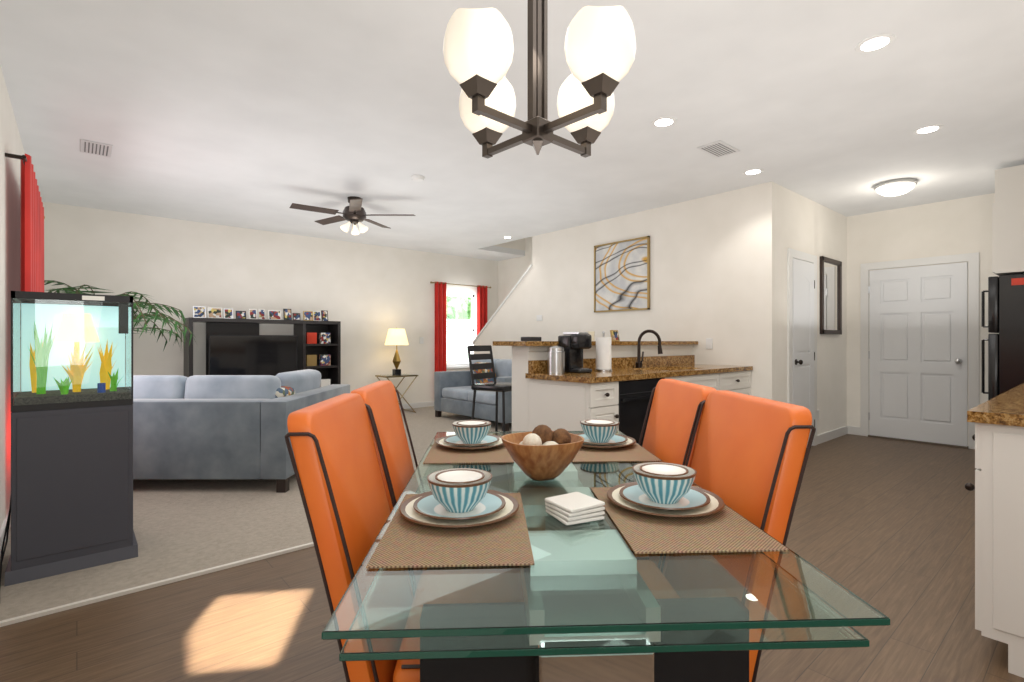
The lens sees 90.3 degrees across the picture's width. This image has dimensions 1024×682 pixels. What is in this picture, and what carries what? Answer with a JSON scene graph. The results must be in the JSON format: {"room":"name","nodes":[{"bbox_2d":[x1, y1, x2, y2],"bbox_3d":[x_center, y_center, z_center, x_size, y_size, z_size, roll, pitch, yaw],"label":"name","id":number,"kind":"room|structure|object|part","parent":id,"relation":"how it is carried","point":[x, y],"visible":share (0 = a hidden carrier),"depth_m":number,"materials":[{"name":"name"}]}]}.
{"room":"kitchen and living room","nodes":[
{"label":"kitchen and living room","id":0,"kind":"room"},
{"bbox_2d":[0,65,24,528],"bbox_3d":[-2.310,-0.200,2.104,0.120,2.740,9.640,0,0,-41],"label":"wall","id":1,"kind":"structure","parent":0,"point":[10,141],"depth_m":3.19,"materials":[{"name":"paint"}]},
{"bbox_2d":[0,510,10,554],"bbox_3d":[-4.035,1.114,4.227,0.015,0.088,3.870,0,0,-40],"label":"baseboard","id":2,"kind":"structure","parent":1,"relation":"attached to","point":[2,530],"depth_m":2.91,"materials":[{"name":"white"}]},
{"bbox_2d":[5,153,44,291],"bbox_3d":[-3.638,-0.045,3.844,0.119,2.230,2.011,0,0,-41],"label":"curtain","id":3,"kind":"object","parent":1,"relation":"attached to","point":[32,217],"visible":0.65,"depth_m":3.23,"materials":[{"name":"red fabric"}]},
{"bbox_2d":[0,406,511,620],"bbox_3d":[-1.262,1.194,6.073,6.870,0.072,4.965,0,0,-41],"label":"floor","id":4,"kind":"structure","parent":0,"point":[183,526],"depth_m":3.11,"materials":[{"name":"beige carpet"}]},
{"bbox_2d":[0,291,137,587],"bbox_3d":[-2.293,0.459,2.644,0.554,1.398,0.800,0,0,-41],"label":"aquarium","id":5,"kind":"object","parent":4,"relation":"on","point":[71,504],"visible":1,"depth_m":2.57,"materials":[{"name":"grey"}]},
{"bbox_2d":[44,280,113,294],"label":"palm plant","id":6,"kind":"object","parent":4,"relation":"on","point":[67,289],"depth_m":5.24,"materials":[{"name":"green plant"}]},
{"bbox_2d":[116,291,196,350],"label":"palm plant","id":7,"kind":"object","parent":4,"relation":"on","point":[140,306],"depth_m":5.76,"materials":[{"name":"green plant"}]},
{"bbox_2d":[133,369,349,492],"bbox_3d":[-2.570,0.717,4.655,1.700,0.882,1.550,0,0,0],"label":"sectional sofa","id":8,"kind":"object","parent":4,"relation":"on","point":[213,427],"visible":0.75,"depth_m":3.88,"materials":[{"name":"grey fabric"}]},
{"bbox_2d":[184,306,340,386],"bbox_3d":[-3.390,0.351,7.056,1.910,1.614,0.415,0,0,-41],"label":"entertainment center","id":9,"kind":"object","parent":4,"relation":"on","point":[239,345],"visible":0.67,"depth_m":6.99,"materials":[{"name":"black dark wood"}]},
{"bbox_2d":[375,374,417,412],"bbox_3d":[-1.858,0.854,8.211,0.560,0.616,0.400,0,0,-41],"label":"side table","id":10,"kind":"object","parent":4,"relation":"on","point":[393,376],"visible":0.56,"depth_m":8.12,"materials":[{"name":"gold metal"}]},
{"bbox_2d":[385,328,408,374],"bbox_3d":[-1.858,0.165,8.211,0.380,0.760,0.380,0,0,-41],"label":"table lamp","id":11,"kind":"object","parent":10,"relation":"on","point":[396,336],"visible":1,"depth_m":8.11,"materials":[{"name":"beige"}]},
{"bbox_2d":[434,358,511,430],"bbox_3d":[-0.282,0.710,7.452,0.950,0.895,1.700,0,0,-41],"label":"loveseat","id":12,"kind":"object","parent":4,"relation":"on","point":[453,391],"visible":0.42,"depth_m":7.33,"materials":[{"name":"grey fabric"}]},
{"bbox_2d":[467,345,511,431],"bbox_3d":[-0.127,0.601,4.730,0.464,1.117,0.449,0,0,35],"label":"bar stool","id":13,"kind":"object","parent":4,"relation":"on","point":[497,387],"visible":0.62,"depth_m":4.74,"materials":[{"name":"black metal"}]},
{"bbox_2d":[43,202,497,403],"bbox_3d":[-2.789,-0.200,7.954,6.750,2.740,0.120,0,0,-41],"label":"wall","id":14,"kind":"structure","parent":0,"point":[368,296],"depth_m":7.24,"materials":[{"name":"paint"}]},
{"bbox_2d":[399,401,433,408],"bbox_3d":[-2.812,1.114,7.847,6.575,0.088,0.015,0,0,-40],"label":"baseboard","id":15,"kind":"structure","parent":14,"relation":"attached to","point":[431,403],"depth_m":8.85,"materials":[{"name":"white wood"}]},
{"bbox_2d":[446,293,474,368],"bbox_3d":[-0.978,-0.190,9.448,0.825,1.380,0.100,0,0,-41],"label":"window","id":16,"kind":"structure","parent":14,"relation":"attached to","point":[460,323],"depth_m":9.46,"materials":[{"name":"white glass"}]},
{"bbox_2d":[430,281,490,371],"bbox_3d":[-0.935,-0.005,9.394,1.356,2.090,0.096,0,0,-41],"label":"window curtain","id":17,"kind":"object","parent":14,"relation":"attached to","point":[440,326],"visible":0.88,"depth_m":9.12,"materials":[{"name":"red fabric"}]},
{"bbox_2d":[0,434,1023,681],"bbox_3d":[2.287,1.200,2.765,7.970,0.060,4.675,0,0,-41],"label":"floor","id":18,"kind":"structure","parent":0,"point":[884,526],"depth_m":2.21,"materials":[{"name":"brown wood"}]},
{"bbox_2d":[0,542,313,626],"bbox_3d":[-1.007,1.162,3.026,3.060,0.016,0.024,0,0,-41],"label":"trim","id":19,"kind":"structure","parent":18,"relation":"on","point":[6,622],"depth_m":2.40,"materials":[{"name":"beige"}]},
{"bbox_2d":[285,393,419,681],"bbox_3d":[-0.205,0.660,1.282,0.548,1.020,0.474,0,0,-2],"label":"chair","id":20,"kind":"object","parent":18,"relation":"on","point":[338,475],"visible":0.52,"depth_m":1.10,"materials":[{"name":"orange leather"}]},
{"bbox_2d":[351,380,417,511],"bbox_3d":[-0.225,0.660,1.757,0.548,1.020,0.474,0,0,-3],"label":"chair","id":21,"kind":"object","parent":18,"relation":"on","point":[379,398],"visible":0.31,"depth_m":1.71,"materials":[{"name":"orange leather"}]},
{"bbox_2d":[528,378,620,431],"bbox_3d":[0.460,0.732,3.907,0.326,0.875,0.650,0,0,-41],"label":"base cabinet","id":22,"kind":"object","parent":18,"relation":"on","point":[556,405],"depth_m":3.74,"materials":[{"name":"white wood"}]},
{"bbox_2d":[525,362,752,381],"bbox_3d":[1.271,0.275,4.591,2.496,0.040,0.663,0,0,-41],"label":"countertop","id":23,"kind":"structure","parent":22,"relation":"on","point":[623,373],"depth_m":4.12,"materials":[{"name":"brown stone"}]},
{"bbox_2d":[548,346,564,373],"bbox_3d":[0.349,0.146,4.033,0.136,0.215,0.136,0,0,-41],"label":"canister","id":24,"kind":"object","parent":23,"relation":"on","point":[556,359],"visible":1,"depth_m":3.98,"materials":[{"name":"silver metal"}]},
{"bbox_2d":[558,332,591,372],"bbox_3d":[0.514,0.091,4.148,0.170,0.325,0.240,0,0,-41],"label":"coffee maker","id":25,"kind":"object","parent":23,"relation":"on","point":[573,344],"visible":0.94,"depth_m":4.09,"materials":[{"name":"black plastic"}]},
{"bbox_2d":[595,331,612,370],"bbox_3d":[0.782,0.085,4.350,0.150,0.338,0.150,0,0,-41],"label":"paper towel","id":26,"kind":"object","parent":23,"relation":"on","point":[603,353],"visible":1,"depth_m":4.29,"materials":[{"name":"white paper"}]},
{"bbox_2d":[322,431,889,681],"bbox_3d":[0.110,0.787,1.506,0.820,0.765,1.560,0,0,-3],"label":"dining table","id":27,"kind":"object","parent":18,"relation":"on","point":[598,601],"visible":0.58,"depth_m":0.82,"materials":[{"name":"clear glass"}]},
{"bbox_2d":[366,468,534,568],"bbox_3d":[-0.119,0.358,1.126,0.300,0.092,0.430,0,0,-3],"label":"place setting","id":28,"kind":"object","parent":27,"relation":"on","point":[460,517],"visible":1,"depth_m":1.08,"materials":[{"name":"brown fabric"}]},
{"bbox_2d":[423,420,513,463],"bbox_3d":[-0.152,0.358,1.895,0.300,0.092,0.430,0,0,-2],"label":"place setting","id":29,"kind":"object","parent":27,"relation":"on","point":[472,441],"visible":1,"depth_m":1.88,"materials":[{"name":"brown fabric"}]},
{"bbox_2d":[501,425,584,480],"bbox_3d":[0.090,0.326,1.505,0.236,0.157,0.217,0,0,-25],"label":"centerpiece bowl","id":30,"kind":"object","parent":27,"relation":"on","point":[542,453],"visible":1,"depth_m":1.44,"materials":[{"name":"brown wood"}]},
{"bbox_2d":[545,492,604,525],"bbox_3d":[0.144,0.386,1.177,0.108,0.036,0.108,0,0,-28],"label":"coasters","id":31,"kind":"object","parent":27,"relation":"on","point":[573,508],"visible":1,"depth_m":1.15,"materials":[{"name":"white ceramic"}]},
{"bbox_2d":[572,419,660,461],"bbox_3d":[0.342,0.358,1.917,0.300,0.092,0.430,0,0,-3],"label":"place setting","id":32,"kind":"object","parent":27,"relation":"on","point":[603,441],"visible":0.94,"depth_m":1.89,"materials":[{"name":"brown fabric"}]},
{"bbox_2d":[590,462,789,553],"bbox_3d":[0.374,0.358,1.187,0.300,0.092,0.430,0,0,-2],"label":"place setting","id":33,"kind":"object","parent":27,"relation":"on","point":[660,508],"visible":1,"depth_m":1.15,"materials":[{"name":"brown fabric"}]},
{"bbox_2d":[621,378,672,445],"bbox_3d":[0.812,0.732,4.208,0.708,0.875,0.650,0,0,-41],"label":"dishwasher","id":34,"kind":"object","parent":18,"relation":"on","point":[621,392],"depth_m":3.89,"materials":[{"name":"black metal"}]},
{"bbox_2d":[638,379,715,466],"bbox_3d":[0.393,0.660,1.824,0.508,1.020,0.474,0,0,-2],"label":"chair","id":35,"kind":"object","parent":18,"relation":"on","point":[674,412],"visible":0.23,"depth_m":1.79,"materials":[{"name":"orange leather"}]},
{"bbox_2d":[673,374,724,389],"bbox_3d":[1.403,0.732,4.712,0.954,0.875,0.650,0,0,-41],"label":"base cabinet","id":36,"kind":"object","parent":18,"relation":"on","point":[717,381],"depth_m":4.61,"materials":[{"name":"white wood"}]},
{"bbox_2d":[725,370,750,394],"bbox_3d":[1.949,0.732,5.179,0.700,0.875,0.650,0,0,-41],"label":"base cabinet","id":37,"kind":"object","parent":18,"relation":"on","point":[739,381],"depth_m":5.00,"materials":[{"name":"white wood"}]},
{"bbox_2d":[685,390,815,681],"bbox_3d":[0.413,0.660,1.349,0.508,1.020,0.474,0,0,-2],"label":"chair","id":38,"kind":"object","parent":18,"relation":"on","point":[750,458],"visible":0.42,"depth_m":1.24,"materials":[{"name":"orange leather"}]},
{"bbox_2d":[965,383,1023,677],"bbox_3d":[3.273,0.662,2.834,3.720,1.015,0.651,0,0,-41],"label":"base cabinet","id":39,"kind":"object","parent":18,"relation":"on","point":[998,439],"depth_m":1.81,"materials":[{"name":"white painted wood"},{"name":"dark metal"}]},
{"bbox_2d":[981,274,1023,399],"bbox_3d":[4.880,0.295,4.484,0.854,1.750,1.021,0,0,-41],"label":"refrigerator","id":40,"kind":"object","parent":18,"relation":"on","point":[1006,323],"visible":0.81,"depth_m":4.48,"materials":[{"name":"black metal"}]},
{"bbox_2d":[0,0,1023,260],"bbox_3d":[0.675,-1.620,4.653,7.970,0.100,9.640,0,0,-41],"label":"ceiling","id":41,"kind":"structure","parent":0,"point":[258,114],"depth_m":3.48,"materials":[{"name":"paint"}]},
{"bbox_2d":[80,139,112,156],"bbox_3d":[-3.383,-1.565,4.146,0.200,0.008,0.340,0,0,-41],"label":"ceiling vent","id":42,"kind":"object","parent":41,"relation":"in","point":[95,148],"visible":1,"depth_m":4.13,"materials":[{"name":"white metal"}]},
{"bbox_2d":[289,196,415,234],"bbox_3d":[-1.766,-1.369,5.618,1.241,0.399,1.291,0,0,38],"label":"ceiling fan","id":43,"kind":"object","parent":41,"relation":"hanging from","point":[354,212],"visible":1,"depth_m":5.53,"materials":[{"name":"brown wood"}]},
{"bbox_2d":[411,175,424,181],"bbox_3d":[-0.900,-1.554,4.873,0.130,0.031,0.130,0,0,-41],"label":"smoke detector","id":44,"kind":"object","parent":41,"relation":"attached to","point":[418,178],"visible":1,"depth_m":4.84,"materials":[{"name":"white plastic"}]},
{"bbox_2d":[443,0,635,158],"bbox_3d":[0.075,-1.057,1.490,0.495,1.024,0.495,0,0,1],"label":"chandelier","id":45,"kind":"object","parent":41,"relation":"hanging from","point":[599,47],"visible":1,"depth_m":1.32,"materials":[{"name":"white glass"}]},
{"bbox_2d":[651,117,676,127],"bbox_3d":[1.089,-1.567,3.652,0.176,0.004,0.176,0,0,-41],"label":"recessed light","id":46,"kind":"object","parent":41,"relation":"in","point":[661,122],"visible":1,"depth_m":3.65,"materials":[{"name":"white"}]},
{"bbox_2d":[697,140,739,157],"bbox_3d":[1.690,-1.565,4.165,0.340,0.008,0.200,0,0,-41],"label":"ceiling vent","id":47,"kind":"object","parent":41,"relation":"in","point":[717,149],"visible":1,"depth_m":4.15,"materials":[{"name":"white metal"}]},
{"bbox_2d":[743,169,763,174],"bbox_3d":[2.237,-1.567,4.725,0.176,0.004,0.176,0,0,-41],"label":"recessed light","id":48,"kind":"object","parent":41,"relation":"in","point":[752,171],"visible":1,"depth_m":4.71,"materials":[{"name":"white"}]},
{"bbox_2d":[855,33,895,52],"bbox_3d":[1.914,-1.567,2.687,0.176,0.004,0.176,0,0,-41],"label":"recessed light","id":49,"kind":"object","parent":41,"relation":"in","point":[878,42],"visible":1,"depth_m":2.68,"materials":[{"name":"white plastic"}]},
{"bbox_2d":[874,178,916,195],"bbox_3d":[3.818,-1.510,5.076,0.350,0.117,0.350,0,0,-41],"label":"dome ceiling light","id":50,"kind":"object","parent":41,"relation":"attached to","point":[897,187],"visible":1,"depth_m":4.98,"materials":[{"name":"white glass"}]},
{"bbox_2d":[913,124,942,134],"bbox_3d":[3.085,-1.567,3.779,0.176,0.004,0.176,0,0,-41],"label":"recessed light","id":51,"kind":"object","parent":41,"relation":"in","point":[927,129],"visible":1,"depth_m":3.77,"materials":[{"name":"white"}]},
{"bbox_2d":[512,346,691,430],"bbox_3d":[1.001,0.605,4.931,2.467,1.130,0.200,0,0,-41],"label":"wall","id":52,"kind":"structure","parent":0,"point":[522,356],"depth_m":4.16,"materials":[{"name":"white paint"}]},
{"bbox_2d":[493,341,697,350],"bbox_3d":[0.943,0.041,4.928,2.556,0.078,0.410,0,0,-41],"label":"countertop","id":53,"kind":"structure","parent":52,"relation":"on","point":[546,345],"depth_m":4.74,"materials":[{"name":"brown stone"}]},
{"bbox_2d":[521,337,540,340],"bbox_3d":[0.159,-0.017,4.226,0.130,0.035,0.120,0,0,-41],"label":"tray","id":54,"kind":"object","parent":53,"relation":"on","point":[530,338],"visible":1,"depth_m":4.18,"materials":[{"name":"black"}]},
{"bbox_2d":[586,331,594,340],"bbox_3d":[0.726,-0.044,4.723,0.080,0.090,0.079,0,0,-41],"label":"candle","id":55,"kind":"object","parent":53,"relation":"on","point":[592,333],"visible":0.54,"depth_m":4.69,"materials":[{"name":"beige wax"}]},
{"bbox_2d":[610,330,619,340],"bbox_3d":[1.007,-0.051,4.988,0.110,0.111,0.038,0,0,-41],"label":"photo frame","id":56,"kind":"object","parent":53,"relation":"on","point":[614,334],"visible":0.89,"depth_m":4.97,"materials":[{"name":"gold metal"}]},
{"bbox_2d":[529,355,694,373],"bbox_3d":[1.075,0.205,4.844,2.466,0.100,0.025,0,0,-41],"label":"backsplash","id":57,"kind":"structure","parent":52,"relation":"attached to","point":[535,366],"depth_m":4.87,"materials":[{"name":"brown stone"}]},
{"bbox_2d":[474,182,776,400],"bbox_3d":[1.408,-1.130,7.298,1.220,4.600,4.970,0,0,-41],"label":"wall","id":58,"kind":"structure","parent":0,"point":[713,266],"depth_m":5.73,"materials":[{"name":"beige paint"}]},
{"bbox_2d":[472,264,531,343],"bbox_3d":[-0.137,-0.552,8.260,0.160,1.216,1.500,0,0,-41],"label":"trim","id":59,"kind":"structure","parent":58,"relation":"on","point":[505,299],"depth_m":8.14,"materials":[{"name":"white wood"}]},
{"bbox_2d":[536,315,541,320],"bbox_3d":[0.404,-0.340,7.526,0.008,0.085,0.120,0,0,-41],"label":"light switch","id":60,"kind":"object","parent":58,"relation":"attached to","point":[538,317],"visible":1,"depth_m":7.53,"materials":[{"name":"white plastic"}]},
{"bbox_2d":[594,236,649,312],"bbox_3d":[1.362,-0.812,6.384,0.035,0.875,0.840,0,0,-41],"label":"picture","id":61,"kind":"object","parent":58,"relation":"attached to","point":[621,275],"depth_m":6.36},
{"bbox_3d":[1.362,-0.812,6.384,0.035,0.875,0.840,0,0,-41],"label":"abstract picture frame","id":62,"kind":"part","parent":61,"relation":"part of","materials":[{"name":"multicoloured paper"}]},
{"bbox_2d":[706,338,712,348],"bbox_3d":[2.132,0.030,5.503,0.008,0.115,0.075,0,0,-41],"label":"outlet","id":63,"kind":"object","parent":58,"relation":"attached to","point":[709,343],"visible":1,"depth_m":5.50,"materials":[{"name":"white plastic"}]},
{"bbox_2d":[498,202,817,434],"bbox_3d":[1.605,-1.080,7.913,0.120,4.500,5.650,0,0,-41],"label":"wall","id":64,"kind":"structure","parent":0,"point":[511,272],"depth_m":9.58,"materials":[{"name":"paint"}]},
{"bbox_2d":[777,184,846,434],"bbox_3d":[3.401,-0.200,5.811,2.080,2.740,0.120,0,0,-41],"label":"wall","id":65,"kind":"structure","parent":0,"point":[795,221],"depth_m":5.86,"materials":[{"name":"paint"}]},
{"bbox_2d":[787,248,816,447],"bbox_3d":[3.158,0.107,5.464,0.770,2.125,0.092,0,0,-41],"label":"door","id":66,"kind":"structure","parent":65,"relation":"attached to","point":[801,328],"depth_m":5.46,"materials":[{"name":"white paint"}]},
{"bbox_2d":[820,256,841,333],"bbox_3d":[3.781,-0.525,6.036,0.650,0.890,0.030,0,0,-41],"label":"mirror","id":67,"kind":"object","parent":65,"relation":"attached to","point":[830,296],"visible":1,"depth_m":6.03,"materials":[{"name":"brown wood"}]},
{"bbox_2d":[817,426,848,444],"bbox_3d":[3.818,1.120,6.077,1.100,0.100,0.015,0,0,-40],"label":"baseboard","id":68,"kind":"structure","parent":65,"relation":"attached to","point":[833,434],"depth_m":6.07,"materials":[{"name":"white wood"}]},
{"bbox_2d":[847,193,998,426],"bbox_3d":[5.033,-0.200,5.594,0.120,2.740,2.570,0,0,-41],"label":"wall","id":69,"kind":"structure","parent":0,"point":[954,226],"depth_m":5.93,"materials":[{"name":"paint"}]},
{"bbox_2d":[860,252,978,448],"bbox_3d":[4.649,0.107,5.878,0.095,2.125,1.090,0,0,-41],"label":"door","id":70,"kind":"structure","parent":69,"relation":"attached to","point":[919,353],"depth_m":5.86,"materials":[{"name":"white paint"}]},
{"bbox_3d":[3.853,-0.200,2.818,5.520,2.740,0.120,0,0,-40],"label":"wall","id":71,"kind":"structure","parent":0,"visible":0},
{"bbox_2d":[992,165,1023,275],"bbox_3d":[4.911,-1.060,4.466,0.870,0.920,1.006,0,0,-41],"label":"upper cabinet","id":72,"kind":"object","parent":71,"relation":"attached to","point":[1008,232],"visible":0.92,"depth_m":4.46,"materials":[{"name":"white wood"}]}
]}

